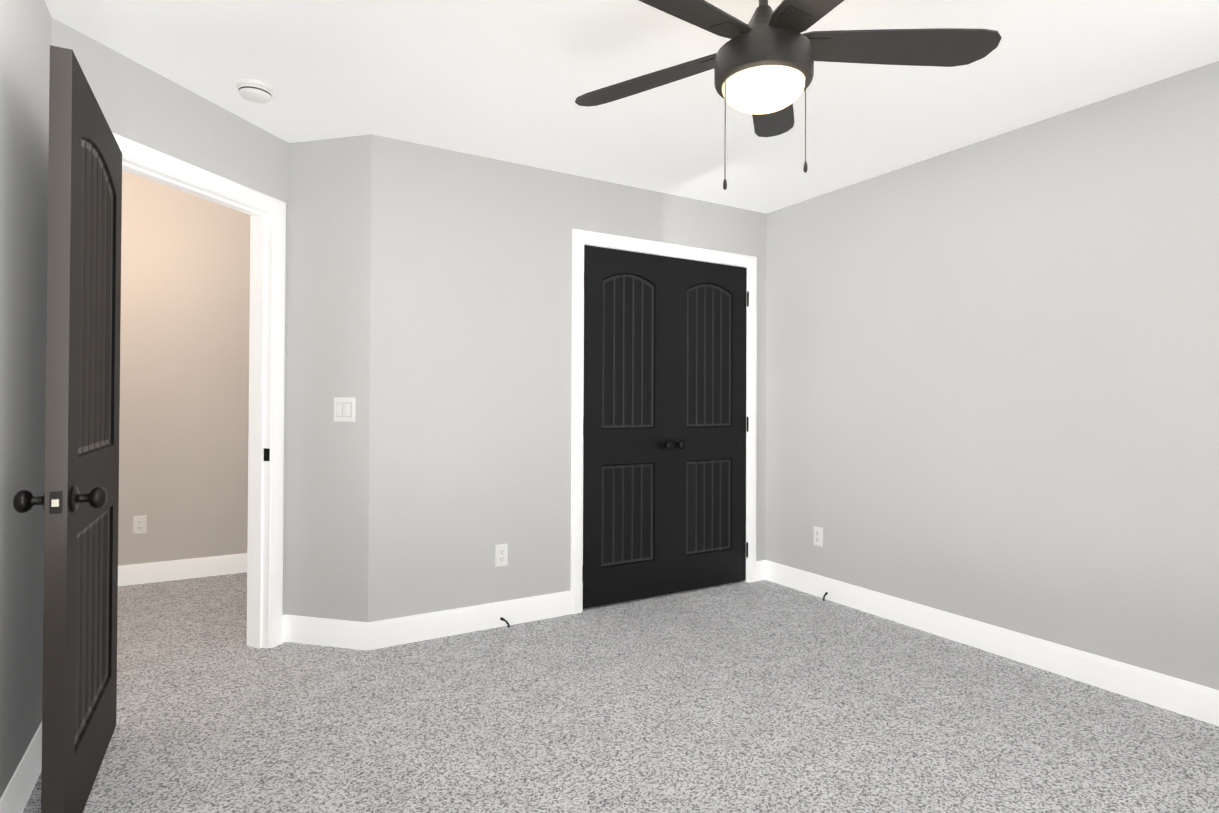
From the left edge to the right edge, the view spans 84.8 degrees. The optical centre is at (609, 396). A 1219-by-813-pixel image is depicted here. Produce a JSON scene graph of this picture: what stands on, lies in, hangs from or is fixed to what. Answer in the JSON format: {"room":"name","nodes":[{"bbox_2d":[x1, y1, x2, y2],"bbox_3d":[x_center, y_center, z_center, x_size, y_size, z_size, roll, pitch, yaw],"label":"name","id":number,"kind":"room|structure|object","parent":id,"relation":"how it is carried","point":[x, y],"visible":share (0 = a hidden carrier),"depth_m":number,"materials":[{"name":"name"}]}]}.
{"room":"empty bedroom","nodes":[
{"label":"empty bedroom","id":0,"kind":"room"},
{"bbox_2d":[0,0,51,798],"bbox_3d":[-1.024,-0.047,0.688,0.120,2.440,3.550,1,-1,-31],"label":"wall","id":1,"kind":"structure","parent":0,"point":[25,33],"depth_m":1.91,"materials":[{"name":"paint"}]},
{"bbox_2d":[51,18,288,615],"bbox_3d":[-1.768,-0.033,2.790,0.120,2.440,1.275,0,0,14],"label":"wall","id":2,"kind":"structure","parent":0,"point":[141,104],"depth_m":2.71,"materials":[{"name":"paint"}]},
{"bbox_2d":[13,45,121,812],"bbox_3d":[-1.579,0.147,2.026,0.190,2.045,0.836,1,-1,-29],"label":"entry door","id":3,"kind":"structure","parent":2,"relation":"in","point":[78,500],"depth_m":1.82,"materials":[{"name":"black paint"}]},
{"bbox_2d":[112,132,285,647],"bbox_3d":[-1.768,0.119,2.788,0.154,2.136,0.969,0,0,14],"label":"trim","id":4,"kind":"structure","parent":2,"relation":"attached to","point":[267,213],"depth_m":3.18,"materials":[{"name":"white wood"}]},
{"bbox_2d":[264,448,269,460],"bbox_3d":[-1.629,0.276,3.173,0.032,0.060,0.002,0,0,14],"label":"strike plate","id":5,"kind":"object","parent":2,"relation":"attached to","point":[266,454],"visible":1,"depth_m":3.17,"materials":[{"name":"black metal"}]},
{"bbox_2d":[118,170,249,565],"bbox_3d":[-3.098,-0.356,4.291,3.550,3.100,0.120,1,-1,-31],"label":"wall","id":6,"kind":"structure","parent":0,"point":[184,375],"depth_m":4.39,"materials":[{"name":"paint"}]},
{"bbox_2d":[133,515,146,533],"bbox_3d":[-3.001,0.819,4.267,0.070,0.115,0.008,1,-1,-31],"label":"outlet","id":7,"kind":"object","parent":6,"relation":"attached to","point":[139,524],"visible":1,"depth_m":4.26,"materials":[{"name":"white plastic"}]},
{"bbox_2d":[285,134,371,622],"bbox_3d":[-1.402,-0.027,3.293,0.580,2.440,0.120,0,0,14],"label":"wall","id":8,"kind":"structure","parent":0,"point":[328,362],"depth_m":3.22,"materials":[{"name":"paint"}]},
{"bbox_2d":[334,398,354,421],"bbox_3d":[-1.268,0.063,3.191,0.116,0.116,0.010,0,0,14],"label":"switch plate","id":9,"kind":"object","parent":8,"relation":"attached to","point":[344,409],"visible":1,"depth_m":3.19,"materials":[{"name":"white plastic"}]},
{"bbox_2d":[368,135,765,622],"bbox_3d":[-0.025,-0.016,3.893,2.657,2.440,0.120,1,-1,-31],"label":"wall","id":10,"kind":"structure","parent":0,"point":[470,367],"depth_m":3.44,"materials":[{"name":"paint"}]},
{"bbox_2d":[495,544,507,566],"bbox_3d":[-0.564,0.830,3.493,0.070,0.115,0.008,1,-1,-31],"label":"electrical outlet","id":11,"kind":"object","parent":10,"relation":"attached to","point":[501,554],"visible":1,"depth_m":3.49,"materials":[{"name":"white plastic"}]},
{"bbox_2d":[500,617,509,627],"bbox_3d":[-0.537,1.168,3.441,0.014,0.084,0.085,0,-1,24],"label":"door stop","id":12,"kind":"object","parent":10,"relation":"attached to","point":[503,619],"visible":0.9,"depth_m":3.44,"materials":[{"name":"black metal"}]},
{"bbox_2d":[0,553,1218,812],"bbox_3d":[-0.747,1.124,2.265,5.305,0.126,5.750,1,-1,-31],"label":"baseboard","id":13,"kind":"structure","parent":10,"relation":"attached to","point":[1172,693],"depth_m":3.23,"materials":[{"name":"white wood"}]},
{"bbox_2d":[582,245,673,608],"bbox_3d":[0.119,0.170,3.888,0.616,2.045,0.108,1,-1,-31],"label":"closet door","id":14,"kind":"structure","parent":10,"relation":"in","point":[628,445],"depth_m":3.91,"materials":[{"name":"black paint"}]},
{"bbox_2d":[571,229,756,613],"bbox_3d":[0.345,0.139,4.112,1.366,2.136,0.154,1,-1,-31],"label":"trim","id":15,"kind":"structure","parent":10,"relation":"attached to","point":[581,239],"depth_m":3.85,"materials":[{"name":"white wood"}]},
{"bbox_2d":[670,257,748,593],"bbox_3d":[0.649,0.175,4.203,0.616,2.045,0.108,1,-1,-31],"label":"closet door","id":16,"kind":"structure","parent":10,"relation":"in","point":[709,546],"depth_m":4.22,"materials":[{"name":"black paint"}]},
{"bbox_2d":[22,572,1218,812],"bbox_3d":[-0.748,1.237,2.264,5.545,0.100,5.990,1,-1,-31],"label":"floor","id":17,"kind":"structure","parent":0,"point":[764,696],"depth_m":2.45,"materials":[{"name":"carpet"}]},
{"bbox_2d":[45,0,1218,212],"bbox_3d":[-0.387,-1.306,1.696,5.545,0.100,4.620,1,-1,-31],"label":"ceiling","id":18,"kind":"structure","parent":0,"point":[507,80],"depth_m":2.59,"materials":[{"name":"white paint"}]},
{"bbox_2d":[236,79,273,103],"bbox_3d":[-1.434,-1.227,2.702,0.138,0.050,0.138,1,-1,-31],"label":"smoke detector","id":19,"kind":"object","parent":18,"relation":"attached to","point":[254,91],"visible":1,"depth_m":2.67,"materials":[{"name":"white plastic"}]},
{"bbox_2d":[575,0,1001,189],"bbox_3d":[0.427,-0.923,1.937,1.297,0.655,1.319,1,-1,-31],"label":"ceiling fan","id":20,"kind":"object","parent":18,"relation":"hanging from","point":[761,63],"visible":1,"depth_m":1.93,"materials":[{"name":"grey metal"}]},
{"bbox_2d":[766,61,1218,689],"bbox_3d":[2.077,-0.016,2.839,0.120,2.440,4.080,1,-1,-31],"label":"wall","id":21,"kind":"structure","parent":0,"point":[992,379],"depth_m":3.04,"materials":[{"name":"paint"}]},
{"bbox_2d":[814,526,822,546],"bbox_3d":[1.268,0.851,4.063,0.008,0.115,0.070,1,-1,-31],"label":"electrical outlet","id":22,"kind":"object","parent":21,"relation":"attached to","point":[818,536],"visible":1,"depth_m":4.05,"materials":[{"name":"white plastic"}]}
]}

